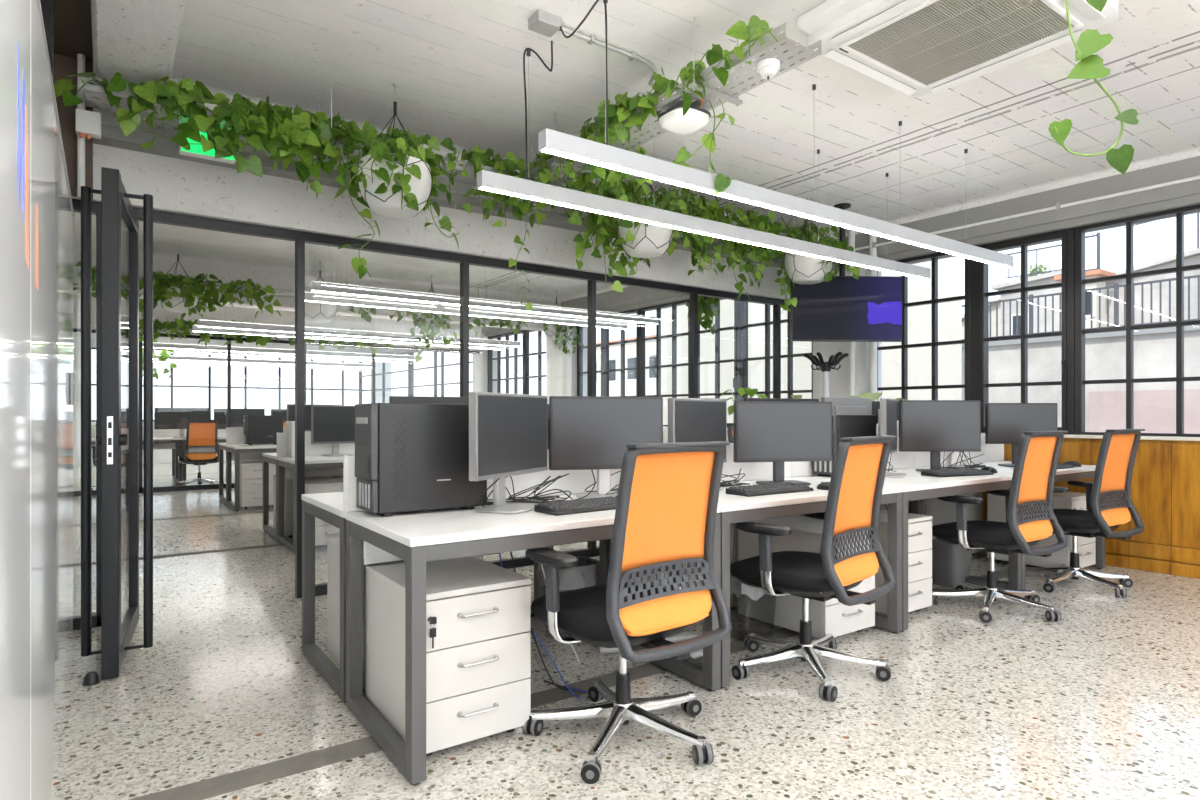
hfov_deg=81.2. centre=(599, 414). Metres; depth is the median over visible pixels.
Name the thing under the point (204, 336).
pothos plant
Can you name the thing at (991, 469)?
computer mouse
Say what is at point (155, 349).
pendant light
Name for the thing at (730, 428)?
office chair
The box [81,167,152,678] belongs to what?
door
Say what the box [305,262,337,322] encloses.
hanging planter
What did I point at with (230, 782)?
trim
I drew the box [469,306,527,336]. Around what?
pothos plant
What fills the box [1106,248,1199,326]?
building
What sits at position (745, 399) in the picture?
monitor
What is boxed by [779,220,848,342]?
pothos plant
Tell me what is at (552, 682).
cable
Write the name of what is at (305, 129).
pothos plant
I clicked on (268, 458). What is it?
desk
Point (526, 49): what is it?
cable
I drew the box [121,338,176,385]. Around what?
pothos plant
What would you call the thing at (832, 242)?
pothos plant
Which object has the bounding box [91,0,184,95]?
trim
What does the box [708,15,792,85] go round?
pothos plant
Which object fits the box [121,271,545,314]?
cable tray
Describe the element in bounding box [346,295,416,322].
pothos plant
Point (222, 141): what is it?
pothos plant
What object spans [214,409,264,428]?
monitor
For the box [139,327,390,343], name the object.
trough
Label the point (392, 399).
monitor
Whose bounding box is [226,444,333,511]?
desk
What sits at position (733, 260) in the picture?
pothos plant
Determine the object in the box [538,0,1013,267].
pendant light
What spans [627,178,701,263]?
pothos plant
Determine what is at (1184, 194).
trim
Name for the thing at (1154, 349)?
wall
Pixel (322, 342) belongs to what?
pothos plant
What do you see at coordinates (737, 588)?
waste bin
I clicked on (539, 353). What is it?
window
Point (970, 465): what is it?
cable bundle
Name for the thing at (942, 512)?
drawer pedestal
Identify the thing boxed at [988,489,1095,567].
drawer pedestal
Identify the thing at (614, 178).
pothos plant
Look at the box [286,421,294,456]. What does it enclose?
file box
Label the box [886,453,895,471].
cable bundle
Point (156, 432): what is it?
divider
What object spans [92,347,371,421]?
window
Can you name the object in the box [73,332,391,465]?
wall
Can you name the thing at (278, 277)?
trim
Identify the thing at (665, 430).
wall
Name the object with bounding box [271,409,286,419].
monitor
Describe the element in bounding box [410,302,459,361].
pothos plant
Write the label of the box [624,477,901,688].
desk
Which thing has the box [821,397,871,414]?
monitor
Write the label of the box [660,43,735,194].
pothos plant
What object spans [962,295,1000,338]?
building
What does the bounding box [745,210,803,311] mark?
pothos plant
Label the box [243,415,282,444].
computer tower
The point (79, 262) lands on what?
pothos plant
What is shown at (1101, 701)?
floor
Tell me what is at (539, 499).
cable bundle
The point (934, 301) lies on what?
window
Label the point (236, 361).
diffuser
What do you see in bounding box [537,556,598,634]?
waste bin
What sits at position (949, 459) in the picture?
monitor
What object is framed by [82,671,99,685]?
stopper
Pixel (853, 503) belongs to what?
office chair
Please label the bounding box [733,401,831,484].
monitor
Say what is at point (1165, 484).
wall paneling
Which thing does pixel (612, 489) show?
cable bundle
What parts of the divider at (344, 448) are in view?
edge trim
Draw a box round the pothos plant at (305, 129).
[226,96,360,197]
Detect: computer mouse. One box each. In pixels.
[817,482,829,489]
[981,466,996,472]
[1064,461,1081,466]
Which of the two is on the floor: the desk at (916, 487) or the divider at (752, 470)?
the desk at (916, 487)
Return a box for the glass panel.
[0,0,73,799]
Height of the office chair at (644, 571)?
1.018 m
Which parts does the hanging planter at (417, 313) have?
pot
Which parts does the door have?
pull handle, latch plate, frame, pane, pull handle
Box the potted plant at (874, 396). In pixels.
[847,392,905,401]
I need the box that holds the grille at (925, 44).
[839,0,1082,88]
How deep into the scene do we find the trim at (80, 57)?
3.40 m
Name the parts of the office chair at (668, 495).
arm post, seat, frame, arm post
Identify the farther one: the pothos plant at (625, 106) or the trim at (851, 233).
the trim at (851, 233)
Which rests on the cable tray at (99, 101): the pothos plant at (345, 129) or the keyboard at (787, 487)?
the pothos plant at (345, 129)
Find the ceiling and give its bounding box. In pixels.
[73,0,1199,345]
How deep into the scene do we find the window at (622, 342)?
9.82 m
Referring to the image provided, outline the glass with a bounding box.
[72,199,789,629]
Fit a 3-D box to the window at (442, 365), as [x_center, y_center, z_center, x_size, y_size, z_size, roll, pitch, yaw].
[-3.284,-0.652,14.565,0.080,1.605,3.290,0,0,-37]
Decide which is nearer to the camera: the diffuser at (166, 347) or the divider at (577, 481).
the divider at (577, 481)
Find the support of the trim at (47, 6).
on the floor
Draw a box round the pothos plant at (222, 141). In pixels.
[113,76,306,180]
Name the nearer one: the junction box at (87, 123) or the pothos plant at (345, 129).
the junction box at (87, 123)
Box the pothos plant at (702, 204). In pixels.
[667,192,742,274]
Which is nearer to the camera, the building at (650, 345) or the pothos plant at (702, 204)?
the pothos plant at (702, 204)
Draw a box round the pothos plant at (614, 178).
[565,116,652,201]
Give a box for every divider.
[92,425,178,437]
[179,429,225,436]
[226,427,309,444]
[277,432,354,456]
[343,449,617,511]
[618,443,792,487]
[793,438,914,476]
[914,435,1003,467]
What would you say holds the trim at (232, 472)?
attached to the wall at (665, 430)
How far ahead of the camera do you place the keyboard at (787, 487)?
3.25 m
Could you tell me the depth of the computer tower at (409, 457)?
2.57 m
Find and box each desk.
[92,437,181,484]
[153,437,174,480]
[182,436,225,483]
[219,443,242,503]
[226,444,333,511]
[262,453,317,539]
[277,454,354,551]
[301,492,609,702]
[345,491,720,784]
[546,477,788,549]
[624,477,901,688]
[789,468,909,512]
[795,468,1020,631]
[918,461,1104,589]
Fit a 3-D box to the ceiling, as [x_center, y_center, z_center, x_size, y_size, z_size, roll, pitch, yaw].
[-2.213,-1.895,8.168,7.400,0.200,22.700,0,0,-35]
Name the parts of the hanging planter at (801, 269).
pot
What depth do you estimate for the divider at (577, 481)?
3.11 m
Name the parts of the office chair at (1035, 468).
arm post, seat, arm post, frame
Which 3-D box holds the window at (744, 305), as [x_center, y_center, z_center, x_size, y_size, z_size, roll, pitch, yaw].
[1.952,-0.652,7.667,0.080,1.605,1.010,0,0,-37]
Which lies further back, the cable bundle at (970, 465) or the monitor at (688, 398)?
the cable bundle at (970, 465)
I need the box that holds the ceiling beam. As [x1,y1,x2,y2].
[71,77,830,299]
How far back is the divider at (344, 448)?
6.28 m
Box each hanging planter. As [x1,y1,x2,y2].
[159,245,199,311]
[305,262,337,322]
[358,83,432,217]
[416,275,446,330]
[543,290,569,339]
[617,153,672,257]
[784,198,831,284]
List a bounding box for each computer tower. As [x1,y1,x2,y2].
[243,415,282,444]
[355,403,486,516]
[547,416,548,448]
[813,415,875,476]
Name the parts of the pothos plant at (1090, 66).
stem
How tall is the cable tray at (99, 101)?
0.330 m
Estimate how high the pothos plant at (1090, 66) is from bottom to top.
1.254 m
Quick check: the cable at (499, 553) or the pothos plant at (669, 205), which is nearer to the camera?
the cable at (499, 553)
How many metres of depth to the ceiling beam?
4.34 m
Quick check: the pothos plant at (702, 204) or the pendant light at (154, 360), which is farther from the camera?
the pendant light at (154, 360)
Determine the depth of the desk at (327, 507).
3.11 m
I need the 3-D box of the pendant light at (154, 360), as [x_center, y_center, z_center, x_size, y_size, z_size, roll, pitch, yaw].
[-7.608,-1.431,14.948,5.000,0.727,0.060,0,0,-35]
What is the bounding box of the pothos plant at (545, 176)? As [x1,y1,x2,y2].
[517,130,609,210]
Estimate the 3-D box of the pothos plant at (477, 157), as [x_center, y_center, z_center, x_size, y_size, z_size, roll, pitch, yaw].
[-0.624,-1.176,4.464,0.736,1.021,0.403,0,0,-35]
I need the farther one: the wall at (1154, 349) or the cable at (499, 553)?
the wall at (1154, 349)
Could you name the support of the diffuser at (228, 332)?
attached to the pendant light at (195, 328)
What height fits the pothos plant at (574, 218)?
0.530 m
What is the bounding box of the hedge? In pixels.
[1017,262,1050,279]
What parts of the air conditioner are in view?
frame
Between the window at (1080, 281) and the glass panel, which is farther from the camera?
the window at (1080, 281)
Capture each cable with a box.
[480,478,572,506]
[488,469,595,503]
[499,553,587,697]
[510,551,570,690]
[523,41,552,179]
[541,564,579,661]
[560,0,607,144]
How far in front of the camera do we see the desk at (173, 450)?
12.07 m
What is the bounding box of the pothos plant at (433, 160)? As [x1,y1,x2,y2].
[376,128,508,247]
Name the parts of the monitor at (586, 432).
foot plate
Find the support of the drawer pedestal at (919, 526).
on the floor
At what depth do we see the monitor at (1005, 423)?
4.96 m
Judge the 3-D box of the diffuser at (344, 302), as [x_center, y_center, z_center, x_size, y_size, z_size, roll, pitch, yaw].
[-1.252,-1.070,7.622,3.848,0.003,0.028,0,0,-35]
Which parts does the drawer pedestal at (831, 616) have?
drawer, drawer, handle, drawer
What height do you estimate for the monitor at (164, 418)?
0.479 m
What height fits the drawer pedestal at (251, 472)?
0.538 m
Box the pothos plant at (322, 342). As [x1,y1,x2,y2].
[309,328,390,353]
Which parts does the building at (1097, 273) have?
pane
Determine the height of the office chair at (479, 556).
1.018 m
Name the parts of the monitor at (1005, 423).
foot plate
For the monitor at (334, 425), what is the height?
0.449 m
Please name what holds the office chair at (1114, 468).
on the floor
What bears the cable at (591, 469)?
on the desk at (417, 538)
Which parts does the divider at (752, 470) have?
edge trim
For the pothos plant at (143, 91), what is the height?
0.247 m
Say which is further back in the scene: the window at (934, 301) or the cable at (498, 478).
the window at (934, 301)
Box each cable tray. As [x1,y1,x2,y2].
[85,77,805,240]
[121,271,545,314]
[529,17,821,185]
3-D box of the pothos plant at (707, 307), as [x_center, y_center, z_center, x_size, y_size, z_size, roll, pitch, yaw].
[1.026,-1.309,7.521,0.635,0.942,0.416,0,0,-35]
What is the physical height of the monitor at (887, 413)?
0.459 m
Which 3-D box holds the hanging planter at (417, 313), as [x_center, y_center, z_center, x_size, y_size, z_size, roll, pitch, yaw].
[-2.163,-1.444,8.996,0.389,0.701,0.389,0,0,15]
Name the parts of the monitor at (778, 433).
foot plate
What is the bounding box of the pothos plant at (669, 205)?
[614,198,698,247]
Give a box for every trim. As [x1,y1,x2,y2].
[40,0,53,83]
[54,0,92,198]
[73,242,561,330]
[73,294,481,350]
[73,510,273,525]
[73,543,284,566]
[77,54,84,197]
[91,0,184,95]
[92,472,234,478]
[93,124,783,267]
[129,564,1039,799]
[354,146,1199,348]
[354,156,1199,361]
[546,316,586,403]
[848,229,876,400]
[981,433,1199,440]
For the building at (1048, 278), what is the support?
on the ground
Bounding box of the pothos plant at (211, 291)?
[182,273,280,318]
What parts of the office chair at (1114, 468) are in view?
seat, arm post, frame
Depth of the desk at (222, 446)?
9.10 m
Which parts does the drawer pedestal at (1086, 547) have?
drawer, drawer, drawer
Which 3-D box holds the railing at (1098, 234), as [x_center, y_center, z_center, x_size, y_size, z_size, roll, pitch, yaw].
[15.454,-5.110,22.329,0.080,1.250,0.856,0,0,-35]
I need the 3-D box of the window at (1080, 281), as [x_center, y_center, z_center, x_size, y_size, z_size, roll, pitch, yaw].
[3.967,-0.652,5.012,0.080,1.605,0.965,0,0,-37]
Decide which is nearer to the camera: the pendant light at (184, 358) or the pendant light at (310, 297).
the pendant light at (310, 297)
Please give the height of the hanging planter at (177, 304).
0.701 m
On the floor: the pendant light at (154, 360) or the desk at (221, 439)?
the desk at (221, 439)
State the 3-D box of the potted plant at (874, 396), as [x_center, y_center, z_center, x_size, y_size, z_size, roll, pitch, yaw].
[2.528,0.452,6.341,0.676,1.307,1.023,0,0,10]
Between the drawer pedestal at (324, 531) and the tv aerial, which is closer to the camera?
the drawer pedestal at (324, 531)
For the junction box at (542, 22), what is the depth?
3.14 m
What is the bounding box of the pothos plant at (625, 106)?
[587,67,675,143]
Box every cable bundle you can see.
[487,473,570,505]
[584,470,620,494]
[720,468,750,486]
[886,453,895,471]
[940,452,984,468]
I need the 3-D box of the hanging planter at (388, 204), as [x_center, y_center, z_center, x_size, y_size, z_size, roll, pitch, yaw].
[-1.112,-1.444,3.792,0.389,0.701,0.389,0,0,43]
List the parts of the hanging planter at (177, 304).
pot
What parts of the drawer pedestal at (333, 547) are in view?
drawer, drawer, drawer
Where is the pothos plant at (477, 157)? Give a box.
[450,145,555,310]
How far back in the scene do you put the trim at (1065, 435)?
4.92 m
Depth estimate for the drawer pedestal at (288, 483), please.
6.24 m
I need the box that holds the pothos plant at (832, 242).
[803,235,859,281]
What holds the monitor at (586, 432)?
on the desk at (417, 538)
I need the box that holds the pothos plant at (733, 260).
[692,196,778,299]
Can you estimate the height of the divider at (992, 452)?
0.211 m
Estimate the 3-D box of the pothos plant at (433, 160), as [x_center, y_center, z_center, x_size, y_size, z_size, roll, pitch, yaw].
[-0.931,-1.336,4.212,0.849,0.687,0.410,0,0,-35]
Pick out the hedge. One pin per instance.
(1040, 267)
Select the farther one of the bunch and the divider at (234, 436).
the divider at (234, 436)
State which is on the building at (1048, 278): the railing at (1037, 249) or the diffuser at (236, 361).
the railing at (1037, 249)
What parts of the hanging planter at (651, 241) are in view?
pot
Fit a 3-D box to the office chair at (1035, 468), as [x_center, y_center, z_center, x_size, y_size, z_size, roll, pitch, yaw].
[2.256,0.596,3.970,0.688,1.018,0.661,0,0,-34]
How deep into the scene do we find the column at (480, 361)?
12.97 m
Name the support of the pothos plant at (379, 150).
in the hanging planter at (388, 204)
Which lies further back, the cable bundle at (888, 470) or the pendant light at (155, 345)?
the pendant light at (155, 345)
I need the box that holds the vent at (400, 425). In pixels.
[395,420,405,499]
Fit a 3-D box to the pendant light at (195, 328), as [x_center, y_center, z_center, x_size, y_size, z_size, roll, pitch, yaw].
[-3.404,-1.431,10.204,4.400,0.727,0.060,0,0,-35]
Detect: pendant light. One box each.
[121,340,414,359]
[121,343,402,361]
[121,354,371,367]
[121,358,362,368]
[192,321,502,349]
[197,306,520,346]
[305,283,626,328]
[310,281,658,323]
[477,50,929,278]
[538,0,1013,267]
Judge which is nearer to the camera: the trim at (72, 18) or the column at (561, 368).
the trim at (72, 18)
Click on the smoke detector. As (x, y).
(768, 68)
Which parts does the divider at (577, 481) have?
edge trim, edge trim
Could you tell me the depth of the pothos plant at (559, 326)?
9.90 m
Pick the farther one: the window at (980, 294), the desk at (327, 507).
the window at (980, 294)
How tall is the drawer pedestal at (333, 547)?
0.538 m
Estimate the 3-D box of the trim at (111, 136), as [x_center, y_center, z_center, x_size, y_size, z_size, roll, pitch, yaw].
[-0.271,-1.425,5.155,5.700,0.060,0.138,0,0,-35]
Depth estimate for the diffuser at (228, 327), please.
9.50 m
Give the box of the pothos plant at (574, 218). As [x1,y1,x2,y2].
[522,159,612,239]
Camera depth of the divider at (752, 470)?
3.89 m
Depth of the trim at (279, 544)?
5.66 m
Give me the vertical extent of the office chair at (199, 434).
1.018 m
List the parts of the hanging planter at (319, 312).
pot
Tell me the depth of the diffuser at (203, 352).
12.82 m
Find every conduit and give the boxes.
[562,26,656,85]
[855,175,1199,250]
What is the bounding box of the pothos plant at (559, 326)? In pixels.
[544,314,583,353]
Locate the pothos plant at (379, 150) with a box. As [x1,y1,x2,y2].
[334,137,424,210]
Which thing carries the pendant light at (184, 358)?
hanging from the ceiling
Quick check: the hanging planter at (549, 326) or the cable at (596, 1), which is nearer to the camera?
the cable at (596, 1)
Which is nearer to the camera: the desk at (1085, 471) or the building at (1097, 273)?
the desk at (1085, 471)
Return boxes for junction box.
[75,108,100,138]
[528,9,561,36]
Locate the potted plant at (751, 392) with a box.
[719,388,767,415]
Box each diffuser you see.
[122,346,406,359]
[157,351,388,361]
[183,360,369,367]
[193,331,500,349]
[198,326,517,346]
[305,300,619,328]
[479,187,927,278]
[542,149,1010,267]
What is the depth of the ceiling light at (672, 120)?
3.35 m
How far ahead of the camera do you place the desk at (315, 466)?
6.07 m
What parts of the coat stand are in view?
hook crown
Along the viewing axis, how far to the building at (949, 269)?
12.85 m
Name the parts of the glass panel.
panel, panel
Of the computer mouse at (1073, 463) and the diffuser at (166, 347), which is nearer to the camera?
the computer mouse at (1073, 463)
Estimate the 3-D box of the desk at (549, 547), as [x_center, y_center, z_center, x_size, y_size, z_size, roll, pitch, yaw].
[0.392,0.735,4.049,1.278,0.740,0.695,0,0,-35]
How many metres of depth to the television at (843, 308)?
5.89 m
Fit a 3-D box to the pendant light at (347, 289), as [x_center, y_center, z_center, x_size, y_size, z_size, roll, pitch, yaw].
[-0.907,-1.431,7.131,3.860,0.727,0.060,0,0,-35]
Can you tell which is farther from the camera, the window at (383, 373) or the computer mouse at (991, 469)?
the window at (383, 373)
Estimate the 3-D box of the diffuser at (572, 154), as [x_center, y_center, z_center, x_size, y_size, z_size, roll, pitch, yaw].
[1.370,-1.070,3.952,3.913,0.003,0.028,0,0,-35]
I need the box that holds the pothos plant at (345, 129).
[315,112,407,278]
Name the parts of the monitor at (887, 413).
foot plate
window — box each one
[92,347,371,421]
[359,352,409,403]
[410,351,472,396]
[488,330,523,393]
[524,330,545,394]
[577,318,602,395]
[603,309,638,396]
[639,299,689,426]
[698,296,740,425]
[741,301,812,400]
[877,252,969,400]
[970,228,1074,434]
[1075,204,1199,436]
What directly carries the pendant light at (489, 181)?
hanging from the ceiling
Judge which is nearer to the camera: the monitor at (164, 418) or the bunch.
the bunch
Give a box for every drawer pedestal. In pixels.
[234,460,275,508]
[273,474,332,537]
[293,477,342,545]
[327,538,364,689]
[365,556,530,756]
[667,523,737,609]
[738,515,874,638]
[875,510,931,613]
[880,504,886,509]
[926,492,982,554]
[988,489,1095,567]
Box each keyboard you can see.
[534,496,616,515]
[726,482,813,496]
[921,468,993,476]
[1057,463,1073,468]
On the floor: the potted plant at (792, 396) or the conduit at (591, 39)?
the potted plant at (792, 396)
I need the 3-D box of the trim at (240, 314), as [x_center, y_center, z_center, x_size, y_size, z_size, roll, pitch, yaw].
[-4.613,-1.484,11.266,6.650,0.618,0.370,0,0,-35]
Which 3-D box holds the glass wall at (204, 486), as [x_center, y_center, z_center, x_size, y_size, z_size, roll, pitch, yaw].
[-4.768,-0.040,11.200,6.325,2.290,0.060,0,0,-35]
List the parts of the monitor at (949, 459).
foot plate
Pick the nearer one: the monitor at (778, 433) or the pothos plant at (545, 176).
the monitor at (778, 433)
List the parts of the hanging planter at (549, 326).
pot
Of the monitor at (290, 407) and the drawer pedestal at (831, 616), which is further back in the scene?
the monitor at (290, 407)
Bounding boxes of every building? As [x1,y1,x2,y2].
[596,335,655,395]
[661,256,961,428]
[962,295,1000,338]
[992,270,1061,335]
[1054,269,1114,328]
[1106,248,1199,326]
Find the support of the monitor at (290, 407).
on the desk at (236, 453)
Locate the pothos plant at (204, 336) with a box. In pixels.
[121,316,215,347]
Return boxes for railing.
[962,275,1199,339]
[1006,244,1061,278]
[1085,232,1100,270]
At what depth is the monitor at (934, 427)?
4.49 m
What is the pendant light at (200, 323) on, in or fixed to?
hanging from the ceiling
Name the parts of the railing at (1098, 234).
post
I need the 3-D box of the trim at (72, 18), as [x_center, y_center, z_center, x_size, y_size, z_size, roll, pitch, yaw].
[-2.412,-1.452,2.851,0.545,0.685,1.440,0,0,-35]
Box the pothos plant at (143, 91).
[54,72,223,132]
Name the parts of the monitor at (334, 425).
foot plate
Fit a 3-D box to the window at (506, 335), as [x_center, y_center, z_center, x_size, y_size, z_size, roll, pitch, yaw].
[-1.652,-0.652,12.414,0.080,1.605,1.290,0,0,-37]
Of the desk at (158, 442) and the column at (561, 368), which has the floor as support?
the desk at (158, 442)
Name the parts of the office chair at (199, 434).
seat, frame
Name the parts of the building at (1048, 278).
pane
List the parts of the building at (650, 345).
pane, pane, pane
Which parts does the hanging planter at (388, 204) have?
pot, chain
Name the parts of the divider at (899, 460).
edge trim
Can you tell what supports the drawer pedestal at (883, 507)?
on the floor
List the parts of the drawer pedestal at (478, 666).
handle, handle, handle, drawer, drawer, drawer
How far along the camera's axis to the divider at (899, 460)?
4.70 m
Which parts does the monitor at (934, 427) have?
foot plate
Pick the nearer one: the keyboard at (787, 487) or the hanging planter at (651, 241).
the keyboard at (787, 487)
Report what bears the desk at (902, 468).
on the floor
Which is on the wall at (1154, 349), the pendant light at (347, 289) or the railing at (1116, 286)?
the railing at (1116, 286)
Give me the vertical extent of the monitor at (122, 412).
0.419 m
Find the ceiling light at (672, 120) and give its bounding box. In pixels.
[658,99,710,134]
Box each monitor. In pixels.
[121,411,123,420]
[154,408,209,437]
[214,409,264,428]
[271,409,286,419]
[287,404,340,431]
[311,405,354,455]
[389,396,468,403]
[469,392,547,513]
[549,396,662,498]
[668,398,726,490]
[688,398,726,441]
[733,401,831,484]
[744,398,818,401]
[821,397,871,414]
[872,401,898,437]
[876,398,905,477]
[899,400,980,470]
[941,452,972,468]
[985,403,1056,466]
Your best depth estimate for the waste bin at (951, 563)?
4.50 m
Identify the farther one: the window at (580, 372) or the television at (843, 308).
the window at (580, 372)
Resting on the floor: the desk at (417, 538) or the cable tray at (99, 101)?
the desk at (417, 538)
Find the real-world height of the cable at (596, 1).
0.652 m
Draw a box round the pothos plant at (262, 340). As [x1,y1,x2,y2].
[213,320,309,345]
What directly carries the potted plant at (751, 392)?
on the floor
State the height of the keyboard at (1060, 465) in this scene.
0.033 m
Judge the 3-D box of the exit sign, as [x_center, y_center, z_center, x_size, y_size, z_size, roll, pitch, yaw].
[-2.076,-1.425,3.707,0.260,0.130,0.059,0,0,-35]
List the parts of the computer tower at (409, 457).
panel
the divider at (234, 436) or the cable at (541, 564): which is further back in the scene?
the divider at (234, 436)
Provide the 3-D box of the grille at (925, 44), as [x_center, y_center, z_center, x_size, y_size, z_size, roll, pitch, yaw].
[1.594,-1.689,3.119,0.720,0.012,0.720,0,0,-35]
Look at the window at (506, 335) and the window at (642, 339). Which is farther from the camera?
the window at (506, 335)
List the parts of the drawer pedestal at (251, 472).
drawer, drawer, drawer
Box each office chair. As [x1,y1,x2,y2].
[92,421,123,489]
[175,421,223,485]
[478,553,534,616]
[522,441,731,783]
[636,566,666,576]
[727,426,732,442]
[730,435,895,701]
[932,431,1067,622]
[1025,429,1144,598]
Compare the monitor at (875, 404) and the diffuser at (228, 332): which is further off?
the diffuser at (228, 332)
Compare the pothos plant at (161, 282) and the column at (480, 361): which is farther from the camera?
the column at (480, 361)
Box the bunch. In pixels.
[429,617,436,648]
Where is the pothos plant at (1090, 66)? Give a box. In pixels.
[1048,0,1138,173]
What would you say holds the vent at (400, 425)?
attached to the computer tower at (409, 457)
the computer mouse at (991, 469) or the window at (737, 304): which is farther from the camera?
the window at (737, 304)
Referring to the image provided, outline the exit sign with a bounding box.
[179,130,235,163]
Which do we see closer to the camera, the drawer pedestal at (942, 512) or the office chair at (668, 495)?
the office chair at (668, 495)
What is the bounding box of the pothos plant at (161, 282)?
[139,271,205,320]
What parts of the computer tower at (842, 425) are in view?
panel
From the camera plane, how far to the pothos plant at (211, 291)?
7.83 m
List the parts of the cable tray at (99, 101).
rail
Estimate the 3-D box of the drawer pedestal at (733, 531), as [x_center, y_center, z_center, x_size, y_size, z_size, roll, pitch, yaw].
[0.735,0.834,4.249,0.404,0.538,0.587,0,0,-35]
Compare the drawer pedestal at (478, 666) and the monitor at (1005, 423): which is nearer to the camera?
the drawer pedestal at (478, 666)
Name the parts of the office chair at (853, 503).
arm post, seat, frame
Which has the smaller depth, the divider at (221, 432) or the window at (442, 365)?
the divider at (221, 432)
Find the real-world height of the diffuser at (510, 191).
0.003 m
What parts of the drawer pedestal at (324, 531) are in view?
drawer, drawer, drawer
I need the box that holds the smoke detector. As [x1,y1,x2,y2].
[756,58,779,79]
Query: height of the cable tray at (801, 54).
0.330 m
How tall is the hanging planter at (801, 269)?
0.701 m
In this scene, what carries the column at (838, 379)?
attached to the wall at (665, 430)
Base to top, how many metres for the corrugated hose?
0.065 m
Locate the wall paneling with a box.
[983,438,1199,578]
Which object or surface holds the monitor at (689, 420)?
on the desk at (734, 508)
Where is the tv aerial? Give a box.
[1125,213,1198,247]
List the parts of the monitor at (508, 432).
foot plate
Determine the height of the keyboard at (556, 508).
0.033 m
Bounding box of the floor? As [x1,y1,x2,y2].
[51,460,1199,799]
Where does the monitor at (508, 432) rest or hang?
on the desk at (417, 538)
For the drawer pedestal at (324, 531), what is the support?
on the floor
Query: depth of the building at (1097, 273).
21.93 m
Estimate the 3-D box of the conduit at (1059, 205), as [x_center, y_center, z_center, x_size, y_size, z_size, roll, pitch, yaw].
[4.579,-1.599,3.961,0.041,0.052,7.400,0,0,-37]
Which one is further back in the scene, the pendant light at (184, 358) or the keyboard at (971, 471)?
the pendant light at (184, 358)
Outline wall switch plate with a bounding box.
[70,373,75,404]
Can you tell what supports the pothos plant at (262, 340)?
on the trough
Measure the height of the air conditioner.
0.112 m
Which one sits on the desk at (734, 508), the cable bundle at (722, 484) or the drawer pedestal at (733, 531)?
the cable bundle at (722, 484)
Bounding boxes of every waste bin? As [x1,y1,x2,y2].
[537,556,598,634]
[730,574,776,635]
[931,539,971,587]
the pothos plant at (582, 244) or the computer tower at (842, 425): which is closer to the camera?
the computer tower at (842, 425)
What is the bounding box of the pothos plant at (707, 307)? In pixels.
[676,293,719,333]
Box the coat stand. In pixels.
[803,352,848,396]
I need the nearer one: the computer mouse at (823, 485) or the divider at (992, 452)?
the computer mouse at (823, 485)
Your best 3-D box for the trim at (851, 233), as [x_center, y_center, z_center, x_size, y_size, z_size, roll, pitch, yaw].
[2.511,-0.340,6.689,0.271,2.890,0.068,0,0,42]
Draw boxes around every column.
[473,334,496,392]
[813,264,880,401]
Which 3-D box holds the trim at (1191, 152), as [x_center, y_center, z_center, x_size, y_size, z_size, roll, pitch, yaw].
[0.160,-1.769,9.771,0.060,0.050,22.200,0,0,-37]
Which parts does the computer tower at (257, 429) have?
panel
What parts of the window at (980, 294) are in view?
handle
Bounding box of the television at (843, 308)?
[790,203,901,341]
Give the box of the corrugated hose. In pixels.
[599,631,702,658]
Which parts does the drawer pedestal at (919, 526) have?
handle, handle, handle, drawer, drawer, drawer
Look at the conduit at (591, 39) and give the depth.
3.40 m
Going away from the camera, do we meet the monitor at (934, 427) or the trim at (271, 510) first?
the monitor at (934, 427)
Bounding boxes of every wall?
[73,328,478,495]
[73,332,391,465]
[663,428,728,442]
[962,325,1199,433]
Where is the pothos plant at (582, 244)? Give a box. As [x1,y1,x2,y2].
[573,180,649,291]
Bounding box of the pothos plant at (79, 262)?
[73,261,157,311]
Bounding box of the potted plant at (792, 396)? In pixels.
[791,395,801,398]
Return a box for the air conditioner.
[797,0,1117,96]
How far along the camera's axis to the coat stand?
6.34 m

